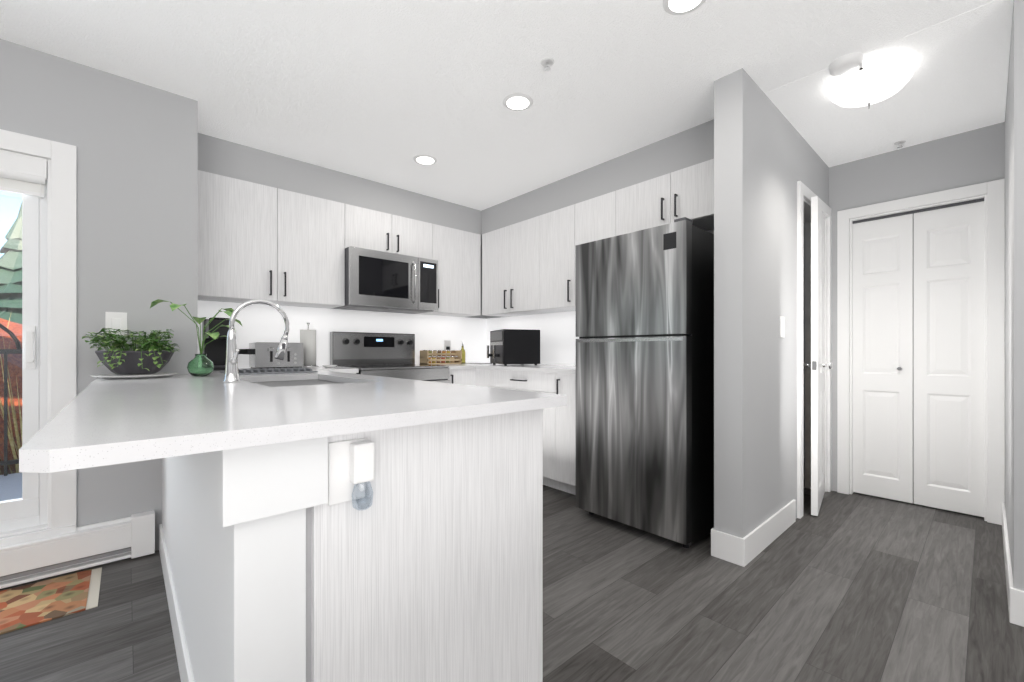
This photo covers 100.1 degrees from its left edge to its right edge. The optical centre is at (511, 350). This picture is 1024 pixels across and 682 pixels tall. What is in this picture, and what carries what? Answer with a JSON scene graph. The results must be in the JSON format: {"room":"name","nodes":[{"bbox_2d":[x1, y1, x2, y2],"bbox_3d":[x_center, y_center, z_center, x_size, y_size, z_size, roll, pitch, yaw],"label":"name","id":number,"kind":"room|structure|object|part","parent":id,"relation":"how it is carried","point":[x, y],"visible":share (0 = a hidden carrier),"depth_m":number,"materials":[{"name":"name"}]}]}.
{"room":"kitchen","nodes":[
{"label":"kitchen","id":0,"kind":"room"},
{"bbox_2d":[0,39,197,550],"bbox_3d":[-3.589,-0.164,0.774,4.883,2.416,0.159,0,0,-42],"label":"wall","id":1,"kind":"structure","parent":0,"point":[135,143],"depth_m":2.15,"materials":[{"name":"grey paint"}]},
{"bbox_2d":[0,181,47,531],"bbox_3d":[-2.773,-0.031,1.511,1.559,1.686,0.135,0,0,-42],"label":"patio door","id":2,"kind":"structure","parent":1,"relation":"in","point":[29,508],"depth_m":1.98,"materials":[{"name":"white plastic"}]},
{"bbox_3d":[-2.787,-0.055,1.527,1.397,1.478,0.055,0,0,-42],"label":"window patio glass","id":3,"kind":"part","parent":2,"relation":"part of","materials":[{"name":"clear glass"}]},
{"bbox_2d":[0,152,47,364],"bbox_3d":[-2.729,-0.405,1.467,1.549,0.937,0.040,0,0,-42],"label":"roller blind","id":4,"kind":"object","parent":1,"relation":"attached to","point":[23,175],"visible":0.98,"depth_m":1.94,"materials":[{"name":"white fabric"}]},
{"bbox_2d":[0,129,76,546],"bbox_3d":[-2.765,-0.058,1.503,1.749,1.823,0.178,0,0,-42],"label":"door frame","id":5,"kind":"structure","parent":1,"relation":"attached to","point":[62,307],"depth_m":1.99,"materials":[{"name":"white"}]},
{"bbox_2d":[0,510,154,588],"bbox_3d":[-2.620,0.930,1.504,2.100,0.203,0.066,0,0,-42],"label":"baseboard heater","id":6,"kind":"object","parent":1,"relation":"attached to","point":[96,544],"visible":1,"depth_m":2.01,"materials":[{"name":"white metal"}]},
{"bbox_2d":[162,455,305,681],"bbox_3d":[-1.119,0.602,1.541,0.119,0.884,2.023,0,0,-42],"label":"wall","id":7,"kind":"structure","parent":0,"point":[240,589],"depth_m":0.82,"materials":[{"name":"white paint"}]},
{"bbox_2d":[159,524,193,681],"bbox_3d":[-1.168,0.977,1.497,0.012,0.135,2.024,0,0,-42],"label":"baseboard","id":8,"kind":"structure","parent":7,"relation":"attached to","point":[184,664],"depth_m":1.53,"materials":[{"name":"white wood"}]},
{"bbox_2d":[199,245,485,318],"bbox_3d":[-0.336,-0.164,4.707,5.217,2.416,0.150,0,0,-42],"label":"wall","id":9,"kind":"structure","parent":0,"point":[482,316],"depth_m":4.61,"materials":[{"name":"grey paint"}]},
{"bbox_2d":[198,170,281,302],"bbox_3d":[-1.917,-0.749,2.956,0.463,0.774,0.324,0,0,-42],"label":"upper cabinet","id":10,"kind":"object","parent":9,"relation":"attached to","point":[279,247],"depth_m":2.84,"materials":[{"name":"grey wood"}]},
{"bbox_2d":[275,189,345,306],"bbox_3d":[-1.571,-0.749,3.267,0.468,0.774,0.324,0,0,-42],"label":"upper cabinet","id":11,"kind":"object","parent":9,"relation":"attached to","point":[313,228],"depth_m":3.15,"materials":[{"name":"grey wood"}]},
{"bbox_2d":[198,300,485,367],"bbox_3d":[-1.250,-0.108,3.780,2.617,0.475,0.004,0,0,-42],"label":"backsplash","id":12,"kind":"structure","parent":9,"relation":"attached to","point":[266,323],"depth_m":3.60,"materials":[{"name":"white tile"}]},
{"bbox_2d":[444,340,491,363],"bbox_3d":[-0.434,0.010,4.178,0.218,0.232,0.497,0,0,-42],"label":"socket","id":13,"kind":"object","parent":12,"relation":"attached to","point":[447,344],"visible":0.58,"depth_m":4.30,"materials":[{"name":"white plastic"}]},
{"bbox_2d":[346,204,393,252],"bbox_3d":[-1.253,-0.972,3.554,0.392,0.329,0.324,0,0,-42],"label":"upper cabinet","id":14,"kind":"object","parent":9,"relation":"attached to","point":[365,228],"depth_m":3.44,"materials":[{"name":"grey wood"}]},
{"bbox_2d":[334,246,437,313],"bbox_3d":[-1.061,-0.566,3.635,0.776,0.446,0.466,0,0,-42],"label":"over-the-range microwave","id":15,"kind":"object","parent":14,"relation":"attached to","point":[378,281],"visible":0.96,"depth_m":3.46,"materials":[{"name":"grey metal"}]},
{"bbox_2d":[394,215,433,259],"bbox_3d":[-0.961,-0.972,3.817,0.393,0.329,0.324,0,0,-42],"label":"upper cabinet","id":16,"kind":"object","parent":9,"relation":"attached to","point":[412,237],"depth_m":3.70,"materials":[{"name":"grey wood"}]},
{"bbox_2d":[418,224,477,316],"bbox_3d":[-0.614,-0.749,4.129,0.543,0.774,0.324,0,0,-42],"label":"upper cabinet","id":17,"kind":"object","parent":9,"relation":"attached to","point":[455,250],"depth_m":4.00,"materials":[{"name":"grey wood"}]},
{"bbox_2d":[198,119,713,244],"bbox_3d":[-0.343,-1.254,2.773,2.618,0.236,2.716,0,0,-42],"label":"wall","id":18,"kind":"structure","parent":0,"point":[667,155],"depth_m":3.15,"materials":[{"name":"grey paint"}]},
{"bbox_2d":[0,0,1013,210],"bbox_3d":[0.694,-1.421,-0.085,10.100,0.102,8.650,0,0,-42],"label":"ceiling","id":19,"kind":"structure","parent":0,"point":[383,91],"depth_m":2.09,"materials":[{"name":"white paint"}]},
{"bbox_2d":[413,154,436,164],"bbox_3d":[-0.624,-1.369,3.082,0.169,0.006,0.169,0,0,39],"label":"recessed light","id":20,"kind":"object","parent":19,"relation":"in","point":[424,159],"depth_m":3.07,"materials":[{"name":"white"}]},
{"bbox_2d":[503,93,532,110],"bbox_3d":[0.033,-1.369,2.368,0.169,0.006,0.169,0,0,42],"label":"recessed light","id":21,"kind":"object","parent":19,"relation":"in","point":[514,101],"depth_m":2.35,"materials":[{"name":"white"}]},
{"bbox_2d":[540,57,553,70],"bbox_3d":[0.169,-1.355,2.039,0.067,0.034,0.067,0,0,36],"label":"sprinkler","id":22,"kind":"object","parent":19,"relation":"attached to","point":[547,62],"depth_m":2.03,"materials":[{"name":"white plastic"}]},
{"bbox_2d":[662,0,705,14],"bbox_3d":[0.676,-1.369,1.669,0.169,0.006,0.169,0,0,39],"label":"recessed light","id":23,"kind":"object","parent":19,"relation":"in","point":[679,6],"depth_m":1.70,"materials":[{"name":"white plastic"}]},
{"bbox_2d":[829,53,863,75],"bbox_3d":[1.589,-1.355,2.039,0.132,0.035,0.132,0,0,-42],"label":"smoke detector","id":24,"kind":"object","parent":19,"relation":"attached to","point":[845,64],"visible":0.94,"depth_m":2.01,"materials":[{"name":"white plastic"}]},
{"bbox_2d":[828,61,912,108],"bbox_3d":[1.785,-1.289,2.143,0.414,0.164,0.324,0,0,-42],"label":"ceiling light","id":25,"kind":"object","parent":19,"relation":"attached to","point":[868,85],"depth_m":2.07,"materials":[{"name":"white glass"}]},
{"bbox_2d":[894,140,905,148],"bbox_3d":[2.554,-1.355,2.821,0.067,0.034,0.067,0,0,36],"label":"sprinkler","id":26,"kind":"object","parent":19,"relation":"attached to","point":[899,143],"depth_m":2.82,"materials":[{"name":"white plastic"}]},
{"bbox_2d":[0,458,1023,681],"bbox_3d":[0.694,1.094,-0.085,10.100,0.100,8.650,0,0,-42],"label":"floor","id":27,"kind":"structure","parent":0,"point":[853,587],"depth_m":1.72,"materials":[{"name":"wood"}]},
{"bbox_2d":[0,567,101,634],"bbox_3d":[-2.258,1.040,1.516,1.155,0.006,0.420,0,0,-42],"label":"kitchen mat","id":28,"kind":"object","parent":27,"relation":"on","point":[24,606],"visible":1,"depth_m":1.79,"materials":[{"name":"multicoloured fabric"}]},
{"bbox_2d":[330,331,449,382],"bbox_3d":[-0.990,0.444,3.526,0.750,1.200,0.714,0,0,-42],"label":"range","id":29,"kind":"object","parent":27,"relation":"on","point":[366,353],"visible":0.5,"depth_m":3.59,"materials":[{"name":"grey metal"}]},
{"bbox_2d":[306,409,542,681],"bbox_3d":[-0.367,0.602,1.288,0.657,0.884,0.641,0,0,-42],"label":"base cabinet","id":30,"kind":"object","parent":27,"relation":"on","point":[427,566],"visible":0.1,"depth_m":1.00,"materials":[{"name":"grey wood"}]},
{"bbox_2d":[19,366,566,526],"bbox_3d":[-1.069,0.244,2.037,1.345,0.230,2.825,0,0,-42],"label":"countertop","id":31,"kind":"structure","parent":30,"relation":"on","point":[97,421],"depth_m":0.83,"materials":[{"name":"stone"}]},
{"bbox_2d":[82,328,180,378],"bbox_3d":[-1.793,0.011,2.036,0.353,0.235,0.430,0,0,-42],"label":"bowl","id":32,"kind":"object","parent":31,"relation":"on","point":[145,361],"visible":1,"depth_m":1.97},
{"bbox_2d":[150,299,241,375],"bbox_3d":[-1.573,-0.061,2.161,0.382,0.379,0.360,0,0,-42],"label":"vase","id":33,"kind":"object","parent":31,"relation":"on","point":[200,364],"visible":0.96,"depth_m":2.13,"materials":[{"name":"green glass"}]},
{"bbox_2d":[202,317,229,369],"bbox_3d":[-1.982,-0.044,2.895,0.150,0.345,0.280,0,0,-42],"label":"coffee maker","id":34,"kind":"object","parent":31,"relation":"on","point":[215,351],"visible":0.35,"depth_m":2.89,"materials":[{"name":"black plastic"}]},
{"bbox_2d":[223,299,289,381],"bbox_3d":[-1.055,-0.047,1.796,0.250,0.350,0.157,0,0,-42],"label":"faucet","id":35,"kind":"object","parent":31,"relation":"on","point":[231,368],"visible":1,"depth_m":1.77,"materials":[{"name":"silver metal"}]},
{"bbox_2d":[220,367,317,374],"bbox_3d":[-1.438,0.117,2.537,0.440,0.022,0.360,0,0,-42],"label":"drying mat","id":36,"kind":"object","parent":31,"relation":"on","point":[272,370],"visible":0.92,"depth_m":2.46,"materials":[{"name":"grey plastic"}]},
{"bbox_2d":[249,342,303,368],"bbox_3d":[-1.699,0.035,3.095,0.310,0.187,0.222,0,0,-42],"label":"toaster","id":37,"kind":"object","parent":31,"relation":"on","point":[263,356],"visible":0.79,"depth_m":3.01,"materials":[{"name":"silver plastic"}]},
{"bbox_2d":[300,323,318,367],"bbox_3d":[-1.581,-0.044,3.324,0.150,0.345,0.150,0,0,-42],"label":"paper towel","id":38,"kind":"object","parent":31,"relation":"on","point":[308,337],"visible":0.85,"depth_m":3.28,"materials":[{"name":"white paper"}]},
{"bbox_2d":[322,365,336,367],"bbox_3d":[-1.386,0.119,3.257,0.110,0.018,0.110,0,0,-42],"label":"dish","id":39,"kind":"object","parent":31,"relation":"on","point":[328,366],"visible":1,"depth_m":3.22,"materials":[{"name":"white ceramic"}]},
{"bbox_2d":[350,441,373,509],"bbox_3d":[-0.307,0.257,0.881,0.044,0.135,0.042,0,0,-42],"label":"air freshener","id":40,"kind":"object","parent":30,"relation":"attached to","point":[362,462],"visible":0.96,"depth_m":0.87,"materials":[{"name":"white plastic"}]},
{"bbox_2d":[448,369,472,385],"bbox_3d":[-0.628,0.602,3.944,0.329,0.884,0.585,0,0,-42],"label":"base cabinet","id":41,"kind":"object","parent":27,"relation":"on","point":[456,376],"depth_m":3.72,"materials":[{"name":"grey wood"}]},
{"bbox_2d":[473,369,488,386],"bbox_3d":[-0.057,0.602,3.948,0.611,0.884,0.214,0,0,-42],"label":"base cabinet","id":42,"kind":"object","parent":27,"relation":"on","point":[480,376],"depth_m":3.76,"materials":[{"name":"grey wood"}]},
{"bbox_2d":[489,369,552,487],"bbox_3d":[0.278,0.602,3.594,0.586,0.884,0.759,0,0,-42],"label":"base cabinet","id":43,"kind":"object","parent":27,"relation":"on","point":[542,382],"depth_m":3.25,"materials":[{"name":"grey wood"}]},
{"bbox_2d":[553,373,572,493],"bbox_3d":[0.598,0.602,3.239,0.586,0.884,0.197,0,0,-42],"label":"base cabinet","id":44,"kind":"object","parent":27,"relation":"on","point":[559,447],"depth_m":3.06,"materials":[{"name":"grey wood"}]},
{"bbox_2d":[433,363,575,373],"bbox_3d":[0.017,0.144,3.650,0.896,0.030,1.882,0,0,-42],"label":"countertop","id":45,"kind":"structure","parent":44,"relation":"on","point":[569,369],"depth_m":3.48,"materials":[{"name":"stone"}]},
{"bbox_2d":[420,350,461,364],"bbox_3d":[-0.678,0.060,4.103,0.385,0.136,0.140,0,0,-42],"label":"spice rack","id":46,"kind":"object","parent":45,"relation":"on","point":[426,356],"visible":0.98,"depth_m":4.07,"materials":[{"name":"beige wood"}]},
{"bbox_2d":[461,341,465,362],"bbox_3d":[-0.498,0.015,4.326,0.058,0.226,0.057,0,0,-42],"label":"oil bottle","id":47,"kind":"object","parent":45,"relation":"on","point":[463,355],"visible":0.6,"depth_m":4.31,"materials":[{"name":"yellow glass"}]},
{"bbox_2d":[487,329,539,365],"bbox_3d":[-0.005,-0.027,3.842,0.398,0.310,0.380,0,0,-20],"label":"toaster oven","id":48,"kind":"object","parent":45,"relation":"on","point":[514,346],"visible":0.98,"depth_m":3.68,"materials":[{"name":"black metal"}]},
{"bbox_2d":[573,374,575,494],"bbox_3d":[0.713,0.602,3.112,0.586,0.884,0.145,0,0,-42],"label":"base cabinet","id":49,"kind":"object","parent":27,"relation":"on","point":[574,375],"depth_m":2.98,"materials":[{"name":"grey wood"}]},
{"bbox_2d":[576,217,713,547],"bbox_3d":[0.920,0.180,2.695,0.753,1.728,0.722,0,0,-42],"label":"fridge","id":50,"kind":"object","parent":27,"relation":"on","point":[645,381],"visible":0.94,"depth_m":2.36,"materials":[{"name":"silver metal"}]},
{"bbox_2d":[803,369,803,487],"bbox_3d":[1.967,0.564,3.227,0.425,0.960,0.292,0,0,-42],"label":"shelf unit","id":51,"kind":"object","parent":27,"relation":"on","point":[803,428],"visible":0.04,"depth_m":3.25,"materials":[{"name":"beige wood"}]},
{"bbox_2d":[486,229,713,364],"bbox_3d":[0.674,-0.164,3.689,0.120,2.416,2.715,0,0,-42],"label":"wall","id":52,"kind":"structure","parent":0,"point":[710,231],"depth_m":4.51,"materials":[{"name":"grey paint"}]},
{"bbox_2d":[478,225,517,316],"bbox_3d":[-0.053,-0.749,4.144,0.338,0.774,0.444,0,0,-42],"label":"upper cabinet","id":53,"kind":"object","parent":52,"relation":"attached to","point":[496,243],"depth_m":4.04,"materials":[{"name":"grey wood"}]},
{"bbox_2d":[510,216,549,314],"bbox_3d":[0.227,-0.749,3.844,0.324,0.774,0.378,0,0,-42],"label":"upper cabinet","id":54,"kind":"object","parent":52,"relation":"attached to","point":[523,234],"depth_m":3.74,"materials":[{"name":"grey wood"}]},
{"bbox_2d":[486,311,578,364],"bbox_3d":[0.362,-0.108,3.943,0.004,0.475,1.860,0,0,-42],"label":"backsplash","id":55,"kind":"structure","parent":52,"relation":"attached to","point":[558,337],"depth_m":3.95,"materials":[{"name":"white tile"}]},
{"bbox_2d":[538,206,575,310],"bbox_3d":[0.479,-0.749,3.563,0.324,0.774,0.376,0,0,-42],"label":"upper cabinet","id":56,"kind":"object","parent":52,"relation":"attached to","point":[554,226],"depth_m":3.48,"materials":[{"name":"grey wood"}]},
{"bbox_2d":[570,190,617,306],"bbox_3d":[0.735,-0.749,3.279,0.324,0.774,0.389,0,0,-42],"label":"upper cabinet","id":57,"kind":"object","parent":52,"relation":"attached to","point":[594,219],"depth_m":3.20,"materials":[{"name":"grey wood"}]},
{"bbox_2d":[618,174,669,234],"bbox_3d":[0.992,-0.979,2.993,0.324,0.314,0.412,0,0,-42],"label":"upper cabinet","id":58,"kind":"object","parent":52,"relation":"attached to","point":[641,206],"depth_m":2.88,"materials":[{"name":"grey wood"}]},
{"bbox_2d":[666,159,713,230],"bbox_3d":[1.270,-0.979,2.685,0.324,0.314,0.417,0,0,-42],"label":"upper cabinet","id":59,"kind":"object","parent":52,"relation":"attached to","point":[689,190],"depth_m":2.64,"materials":[{"name":"grey wood"}]},
{"bbox_2d":[714,68,828,537],"bbox_3d":[1.745,-0.164,2.735,1.805,2.416,0.136,0,0,-42],"label":"wall","id":60,"kind":"structure","parent":0,"point":[766,157],"depth_m":2.19,"materials":[{"name":"grey paint"}]},
{"bbox_2d":[711,528,730,560],"bbox_3d":[1.282,0.977,2.402,0.697,0.135,0.037,0,0,-42],"label":"baseboard","id":61,"kind":"structure","parent":60,"relation":"attached to","point":[720,541],"depth_m":2.15,"materials":[{"name":"white wood"}]},
{"bbox_2d":[731,499,795,566],"bbox_3d":[1.415,0.977,2.352,0.827,0.135,0.033,0,0,-42],"label":"baseboard","id":62,"kind":"structure","parent":60,"relation":"attached to","point":[748,548],"depth_m":2.22,"materials":[{"name":"white wood"}]},
{"bbox_2d":[780,316,784,337],"bbox_3d":[1.558,-0.136,2.469,0.073,0.120,0.008,0,0,-42],"label":"light switch","id":63,"kind":"object","parent":60,"relation":"attached to","point":[782,326],"visible":1,"depth_m":2.46,"materials":[{"name":"white plastic"}]},
{"bbox_2d":[797,181,831,518],"bbox_3d":[2.034,-0.006,2.984,0.799,2.100,0.154,0,0,-42],"label":"trim","id":64,"kind":"structure","parent":60,"relation":"attached to","point":[804,191],"depth_m":3.16,"materials":[{"name":"white wood"}]},
{"bbox_2d":[803,196,832,515],"bbox_3d":[2.121,0.034,2.910,0.638,2.000,0.192,0,0,-42],"label":"hall door","id":65,"kind":"structure","parent":60,"relation":"in","point":[817,365],"depth_m":2.70,"materials":[{"name":"white wood"}]},
{"bbox_2d":[803,222,804,457],"bbox_3d":[2.579,-0.164,4.547,0.100,2.416,1.440,0,0,-42],"label":"wall","id":66,"kind":"structure","parent":0,"point":[804,321],"depth_m":4.17,"materials":[{"name":"grey paint"}]},
{"bbox_2d":[913,215,913,481],"bbox_3d":[3.039,-0.164,3.191,0.730,2.416,1.270,0,0,-42],"label":"wall","id":67,"kind":"structure","parent":0,"point":[913,348],"depth_m":3.41,"materials":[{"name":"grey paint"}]},
{"bbox_2d":[829,122,1004,491],"bbox_3d":[2.749,-0.164,2.879,0.120,2.416,0.994,0,0,-42],"label":"wall","id":68,"kind":"structure","parent":0,"point":[971,157],"depth_m":2.88,"materials":[{"name":"grey paint"}]},
{"bbox_2d":[853,198,983,516],"bbox_3d":[2.708,0.044,2.894,0.070,1.975,0.662,0,0,-42],"label":"bifold closet door","id":69,"kind":"structure","parent":68,"relation":"in","point":[949,357],"depth_m":2.86,"materials":[{"name":"white wood"}]},
{"bbox_2d":[837,179,1004,524],"bbox_3d":[2.717,0.009,2.901,0.138,2.070,0.810,0,0,-42],"label":"trim","id":70,"kind":"structure","parent":68,"relation":"attached to","point":[994,346],"depth_m":2.62,"materials":[{"name":"white wood"}]},
{"bbox_2d":[1005,0,1023,590],"bbox_3d":[4.038,-0.164,0.326,1.380,2.416,4.785,0,0,-42],"label":"wall","id":71,"kind":"structure","parent":0,"point":[1014,309],"depth_m":1.64,"materials":[{"name":"grey paint"}]},
{"bbox_2d":[1002,503,1012,582],"bbox_3d":[2.440,0.977,2.115,1.360,0.135,0.012,0,0,-42],"label":"baseboard","id":72,"kind":"structure","parent":71,"relation":"attached to","point":[1008,567],"depth_m":2.01,"materials":[{"name":"white wood"}]},
{"bbox_2d":[1006,579,1023,626],"bbox_3d":[3.518,0.977,-0.135,0.015,0.135,4.797,0,0,-42],"label":"baseboard","id":73,"kind":"structure","parent":71,"relation":"attached to","point":[1015,596],"depth_m":1.63,"materials":[{"name":"white wood"}]},
{"label":"outside","id":74,"kind":"structure","parent":0,"visible":0},
{"bbox_2d":[0,203,254,500],"bbox_3d":[-20.155,-3.691,13.282,42.000,10.039,40.582,0,0,-42],"label":"garden","id":75,"kind":"object","parent":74,"point":[12,368],"visible":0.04,"depth_m":3.66,"materials":[{"name":"multicoloured plant"}]}
]}

